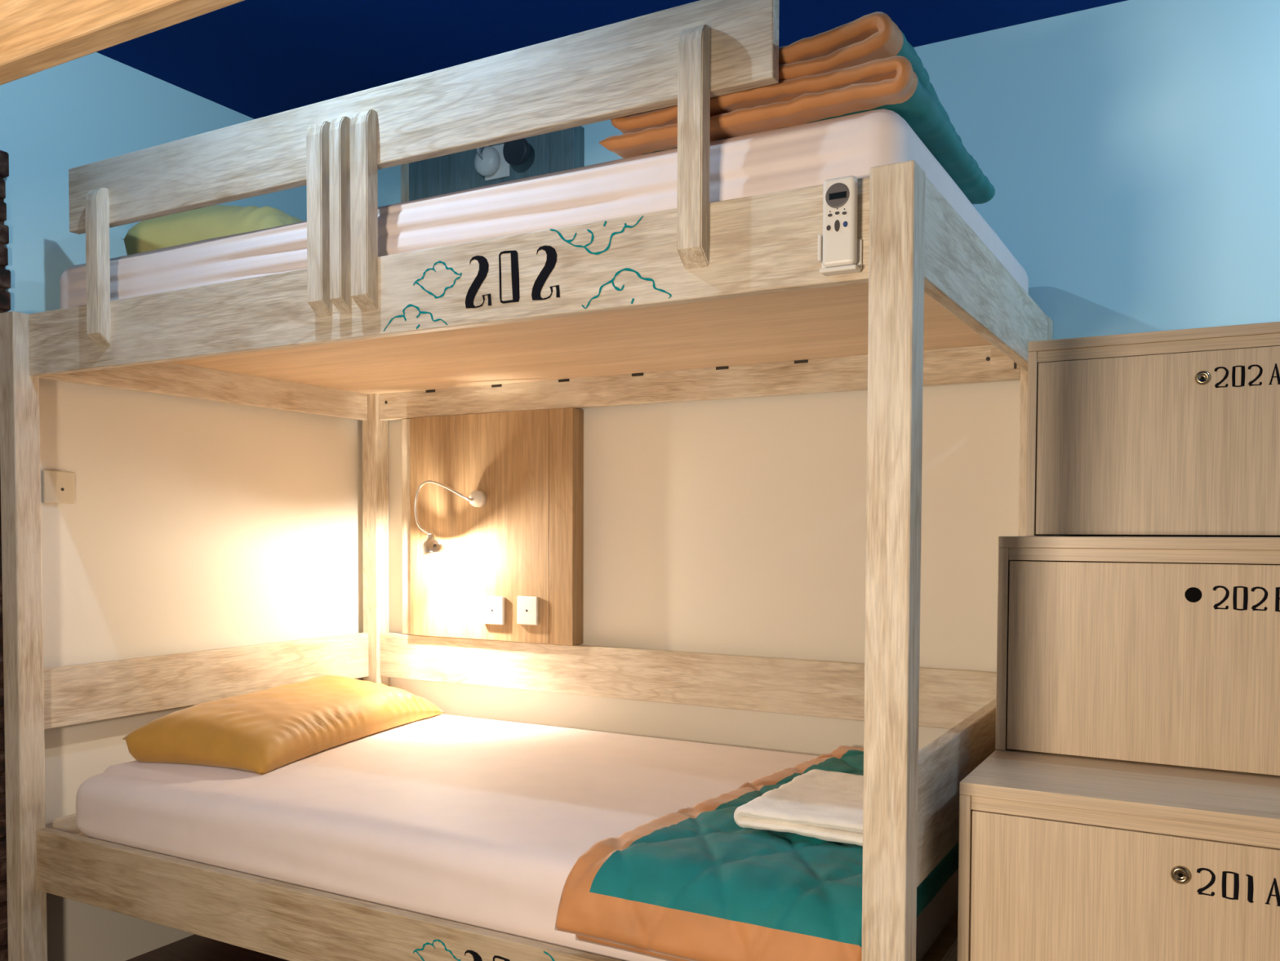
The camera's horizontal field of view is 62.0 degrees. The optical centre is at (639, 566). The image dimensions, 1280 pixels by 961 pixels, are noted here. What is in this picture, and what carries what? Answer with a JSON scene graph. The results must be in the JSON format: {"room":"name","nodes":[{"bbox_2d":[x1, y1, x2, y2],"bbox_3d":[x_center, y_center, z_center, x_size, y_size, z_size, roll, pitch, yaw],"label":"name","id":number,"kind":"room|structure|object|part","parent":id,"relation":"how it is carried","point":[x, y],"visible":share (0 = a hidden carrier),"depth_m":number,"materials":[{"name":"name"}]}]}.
{"room":"dormitory","nodes":[
{"label":"dormitory","id":0,"kind":"room"},
{"bbox_2d":[0,52,363,960],"bbox_3d":[-2.009,-0.101,1.752,0.100,2.364,4.500,1,2,29],"label":"wall","id":1,"kind":"structure","parent":0,"point":[191,524],"depth_m":2.85,"materials":[{"name":"beige paint"}]},
{"bbox_2d":[0,150,10,960],"bbox_3d":[-1.616,0.047,2.333,0.022,2.034,0.488,1,2,29],"label":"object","id":2,"kind":"structure","parent":1,"relation":"attached to","point":[5,274],"depth_m":2.52,"materials":[{"name":"red brick"}]},
{"bbox_2d":[41,470,74,503],"bbox_3d":[-1.444,-0.198,2.643,0.012,0.080,0.080,1,2,29],"label":"power outlet","id":3,"kind":"object","parent":1,"relation":"attached to","point":[57,486],"visible":1,"depth_m":2.64,"materials":[{"name":"beige plastic"}]},
{"bbox_2d":[125,933,288,960],"bbox_3d":[-0.154,1.171,0.753,4.360,0.100,4.500,1,2,29],"label":"floor","id":4,"kind":"structure","parent":0,"point":[194,947],"depth_m":2.89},
{"bbox_2d":[0,0,244,84],"bbox_3d":[-0.745,0.308,0.288,3.254,1.651,1.328,1,2,29],"label":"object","id":5,"kind":"object","parent":4,"relation":"on","point":[36,36],"visible":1,"depth_m":0.79,"materials":[{"name":"brown wood"}]},
{"bbox_2d":[0,0,1053,960],"bbox_3d":[-0.263,0.083,2.527,2.145,1.959,1.247,1,2,29],"label":"bunk bed","id":6,"kind":"object","parent":4,"relation":"on","point":[700,299],"visible":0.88,"depth_m":2.13,"materials":[{"name":"brown wood"}]},
{"bbox_3d":[-1.462,0.233,2.523,0.062,1.651,0.061,1,2,29],"label":"post","id":7,"kind":"part","parent":6,"relation":"part of","materials":[{"name":"brown wood"}]},
{"bbox_3d":[-1.188,0.679,3.064,0.025,0.145,1.126,1,2,29],"label":"rail","id":8,"kind":"part","parent":6,"relation":"part of","materials":[{"name":"brown wood"}]},
{"bbox_3d":[-1.184,-0.538,3.025,0.025,0.138,1.126,1,2,29],"label":"rail","id":9,"kind":"part","parent":6,"relation":"part of","materials":[{"name":"brown wood"}]},
{"bbox_3d":[-1.187,0.306,3.052,0.025,0.146,1.126,1,2,29],"label":"rail","id":10,"kind":"part","parent":6,"relation":"part of","materials":[{"name":"brown wood"}]},
{"bbox_3d":[-0.546,0.715,2.046,2.020,0.145,0.025,1,2,29],"label":"rail","id":11,"kind":"part","parent":6,"relation":"part of","materials":[{"name":"beige wood"}]},
{"bbox_3d":[-0.882,0.201,3.558,0.062,1.651,0.060,1,2,29],"label":"post","id":12,"kind":"part","parent":6,"relation":"part of","materials":[{"name":"brown wood"}]},
{"bbox_3d":[-0.540,-0.810,1.996,1.701,0.141,0.025,1,2,29],"label":"guard rail","id":13,"kind":"part","parent":6,"relation":"part of","materials":[{"name":"brown wood"}]},
{"bbox_3d":[-0.542,-0.500,2.006,2.020,0.143,0.025,1,2,29],"label":"rail","id":14,"kind":"part","parent":6,"relation":"part of","materials":[{"name":"brown wood"}]},
{"bbox_2d":[75,714,958,960],"bbox_3d":[-0.237,0.579,2.537,1.972,0.185,1.109,1,2,29],"label":"mattress","id":15,"kind":"object","parent":6,"relation":"on","point":[482,823],"visible":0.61,"depth_m":2.28,"materials":[{"name":"white fabric"}]},
{"bbox_2d":[122,675,444,773],"bbox_3d":[-0.938,0.406,2.964,0.406,0.127,0.890,1,2,18],"label":"pillow","id":16,"kind":"object","parent":15,"relation":"on","point":[263,731],"visible":1,"depth_m":2.69,"materials":[{"name":"yellow fabric"}]},
{"bbox_2d":[554,745,959,960],"bbox_3d":[0.376,0.540,2.131,0.560,0.155,1.144,1,2,29],"label":"quilt","id":17,"kind":"object","parent":15,"relation":"on","point":[693,883],"visible":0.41,"depth_m":1.72,"materials":[{"name":"teal fabric"}]},
{"bbox_2d":[733,768,863,845],"bbox_3d":[0.395,0.447,1.994,0.322,0.045,0.369,1,2,29],"label":"towel","id":18,"kind":"object","parent":17,"relation":"on","point":[821,804],"visible":0.7,"depth_m":1.91,"materials":[{"name":"white fabric"}]},
{"bbox_2d":[59,108,1028,308],"bbox_3d":[-0.234,-0.629,2.495,2.012,0.159,1.119,1,2,29],"label":"mattress","id":19,"kind":"object","parent":6,"relation":"on","point":[811,153],"visible":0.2,"depth_m":1.81,"materials":[{"name":"white fabric"}]},
{"bbox_2d":[120,204,302,255],"bbox_3d":[-0.922,-0.812,2.844,0.416,0.177,0.800,1,2,15],"label":"pillow","id":20,"kind":"object","parent":19,"relation":"on","point":[217,220],"visible":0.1,"depth_m":2.50,"materials":[{"name":"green fabric"}]},
{"bbox_2d":[599,11,995,204],"bbox_3d":[0.306,-0.751,1.896,0.520,0.127,0.616,1,2,29],"label":"quilt","id":21,"kind":"object","parent":19,"relation":"on","point":[867,63],"visible":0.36,"depth_m":1.60,"materials":[{"name":"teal fabric"}]},
{"bbox_3d":[0.025,0.310,3.051,2.020,0.146,0.025,1,2,29],"label":"rail","id":22,"kind":"part","parent":6,"relation":"part of","materials":[{"name":"brown wood"}]},
{"bbox_3d":[0.028,-0.534,3.023,2.020,0.138,0.025,1,2,29],"label":"rail","id":23,"kind":"part","parent":6,"relation":"part of","materials":[{"name":"brown wood"}]},
{"bbox_2d":[817,175,862,275],"bbox_3d":[0.284,-0.485,1.514,0.059,0.132,0.027,1,2,29],"label":"remote control","id":24,"kind":"object","parent":6,"relation":"attached to","point":[839,249],"visible":1,"depth_m":1.50,"materials":[{"name":"white plastic"}]},
{"bbox_3d":[0.355,0.273,1.507,0.063,1.651,0.061,1,2,29],"label":"post","id":25,"kind":"part","parent":6,"relation":"part of","materials":[{"name":"brown wood"}]},
{"bbox_3d":[0.658,0.720,2.031,0.025,0.145,1.126,1,2,29],"label":"rail","id":26,"kind":"part","parent":6,"relation":"part of","materials":[{"name":"brown wood"}]},
{"bbox_3d":[0.645,0.374,2.028,0.025,0.189,1.126,1,2,29],"label":"rail","id":27,"kind":"part","parent":6,"relation":"part of","materials":[{"name":"brown wood"}]},
{"bbox_3d":[0.663,-0.495,1.992,0.025,0.143,1.126,1,2,29],"label":"rail","id":28,"kind":"part","parent":6,"relation":"part of","materials":[{"name":"brown wood"}]},
{"bbox_3d":[0.935,0.241,2.542,0.063,1.651,0.060,1,2,29],"label":"post","id":29,"kind":"part","parent":6,"relation":"part of","materials":[{"name":"brown wood"}]},
{"bbox_3d":[0.982,0.896,1.806,0.705,0.390,1.318,1,2,29],"label":"locker","id":30,"kind":"object","parent":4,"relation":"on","visible":0},
{"bbox_2d":[957,748,1279,960],"bbox_3d":[1.048,0.508,1.909,0.705,0.378,1.053,1,2,29],"label":"locker","id":31,"kind":"object","parent":30,"relation":"on","point":[1062,857],"visible":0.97,"depth_m":1.54,"materials":[{"name":"laminate"}]},
{"bbox_3d":[0.749,0.512,2.079,0.016,0.358,1.048,1,2,29],"label":"panel","id":32,"kind":"part","parent":31,"relation":"part of","materials":[{"name":"laminate"}]},
{"bbox_3d":[0.798,0.542,1.463,0.667,0.332,0.018,1,2,29],"label":"door","id":33,"kind":"part","parent":31,"relation":"part of","materials":[{"name":"laminate"}]},
{"bbox_2d":[995,535,1279,775],"bbox_3d":[1.118,0.129,2.018,0.705,0.372,0.774,1,2,29],"label":"locker","id":34,"kind":"object","parent":31,"relation":"on","point":[1160,650],"visible":1,"depth_m":1.74,"materials":[{"name":"laminate"}]},
{"bbox_3d":[0.818,0.133,2.187,0.016,0.353,0.774,1,2,29],"label":"panel","id":35,"kind":"part","parent":34,"relation":"part of","materials":[{"name":"laminate"}]},
{"bbox_2d":[1025,321,1279,536],"bbox_3d":[1.184,-0.249,2.122,0.705,0.378,0.509,1,2,29],"label":"locker","id":36,"kind":"object","parent":34,"relation":"on","point":[1171,433],"visible":1,"depth_m":1.97,"materials":[{"name":"laminate"}]},
{"bbox_3d":[0.884,-0.246,2.292,0.016,0.358,0.504,1,2,29],"label":"panel","id":37,"kind":"part","parent":36,"relation":"part of","materials":[{"name":"laminate"}]},
{"bbox_2d":[96,0,1127,119],"bbox_3d":[-0.145,-1.291,0.672,4.360,0.100,4.500,1,2,29],"label":"ceiling","id":38,"kind":"structure","parent":0,"point":[254,59],"depth_m":2.60,"materials":[{"name":"blue paint"}]},
{"bbox_2d":[377,0,1279,755],"bbox_3d":[0.925,-0.119,2.632,4.160,2.364,0.100,1,2,29],"label":"wall","id":39,"kind":"structure","parent":0,"point":[1129,150],"depth_m":2.64,"materials":[{"name":"paint"}]},
{"bbox_2d":[400,125,584,202],"bbox_3d":[-0.473,-0.959,3.296,0.670,0.690,0.060,1,2,29],"label":"wall panel","id":40,"kind":"object","parent":39,"relation":"attached to","point":[562,149],"visible":0.19,"depth_m":3.28,"materials":[{"name":"grey wood"}]},
{"bbox_3d":[-0.743,-0.966,3.454,0.044,0.690,0.048,1,2,29],"label":"trim","id":41,"kind":"part","parent":40,"relation":"part of","materials":[{"name":"brown wood"}]},
{"bbox_2d":[474,137,529,181],"bbox_3d":[-0.414,-1.238,3.175,0.217,0.126,0.079,1,2,29],"label":"reading lamp","id":42,"kind":"object","parent":40,"relation":"attached to","point":[492,162],"visible":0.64,"depth_m":3.20,"materials":[{"name":"white plastic"}]},
{"bbox_3d":[-0.432,-1.227,3.225,0.090,0.100,0.010,1,2,29],"label":"plate","id":43,"kind":"part","parent":42,"relation":"part of","materials":[{"name":"white plastic"}]},
{"bbox_3d":[-0.358,-1.225,3.142,0.086,0.086,0.059,1,2,29],"label":"lamp shade","id":44,"kind":"part","parent":42,"relation":"part of","materials":[{"name":"black metal"}]},
{"bbox_3d":[-0.217,-0.954,3.153,0.084,0.690,0.060,1,2,29],"label":"trim","id":45,"kind":"part","parent":40,"relation":"part of","materials":[{"name":"grey wood"}]},
{"bbox_2d":[401,407,583,644],"bbox_3d":[-0.476,-0.125,3.324,0.670,0.700,0.060,1,2,29],"label":"wall panel","id":46,"kind":"object","parent":39,"relation":"attached to","point":[526,539],"visible":1,"depth_m":3.27,"materials":[{"name":"brown wood"}]},
{"bbox_3d":[-0.746,-0.131,3.482,0.044,0.700,0.048,1,2,29],"label":"trim","id":47,"kind":"part","parent":46,"relation":"part of","materials":[{"name":"brown wood"}]},
{"bbox_2d":[413,480,487,554],"bbox_3d":[-0.588,-0.152,3.270,0.231,0.229,0.085,0,2,1],"label":"reading lamp","id":48,"kind":"object","parent":46,"relation":"attached to","point":[477,498],"visible":1,"depth_m":3.26,"materials":[{"name":"white plastic"}]},
{"bbox_3d":[-0.637,-0.070,3.275,0.074,0.064,0.074,1,2,29],"label":"lamp shade","id":49,"kind":"part","parent":48,"relation":"part of","materials":[{"name":"silver metal"}]},
{"bbox_2d":[481,595,504,624],"bbox_3d":[-0.452,0.134,3.276,0.080,0.086,0.012,1,2,29],"label":"wall socket","id":50,"kind":"object","parent":46,"relation":"attached to","point":[492,607],"visible":1,"depth_m":3.27,"materials":[{"name":"white plastic"}]},
{"bbox_2d":[516,595,538,625],"bbox_3d":[-0.339,0.131,3.213,0.074,0.085,0.012,1,2,29],"label":"wall socket","id":51,"kind":"object","parent":46,"relation":"attached to","point":[527,606],"visible":1,"depth_m":3.21,"materials":[{"name":"white plastic"}]},
{"bbox_3d":[-0.220,-0.119,3.181,0.084,0.700,0.060,1,2,29],"label":"trim","id":52,"kind":"part","parent":46,"relation":"part of","materials":[{"name":"brown wood"}]}
]}

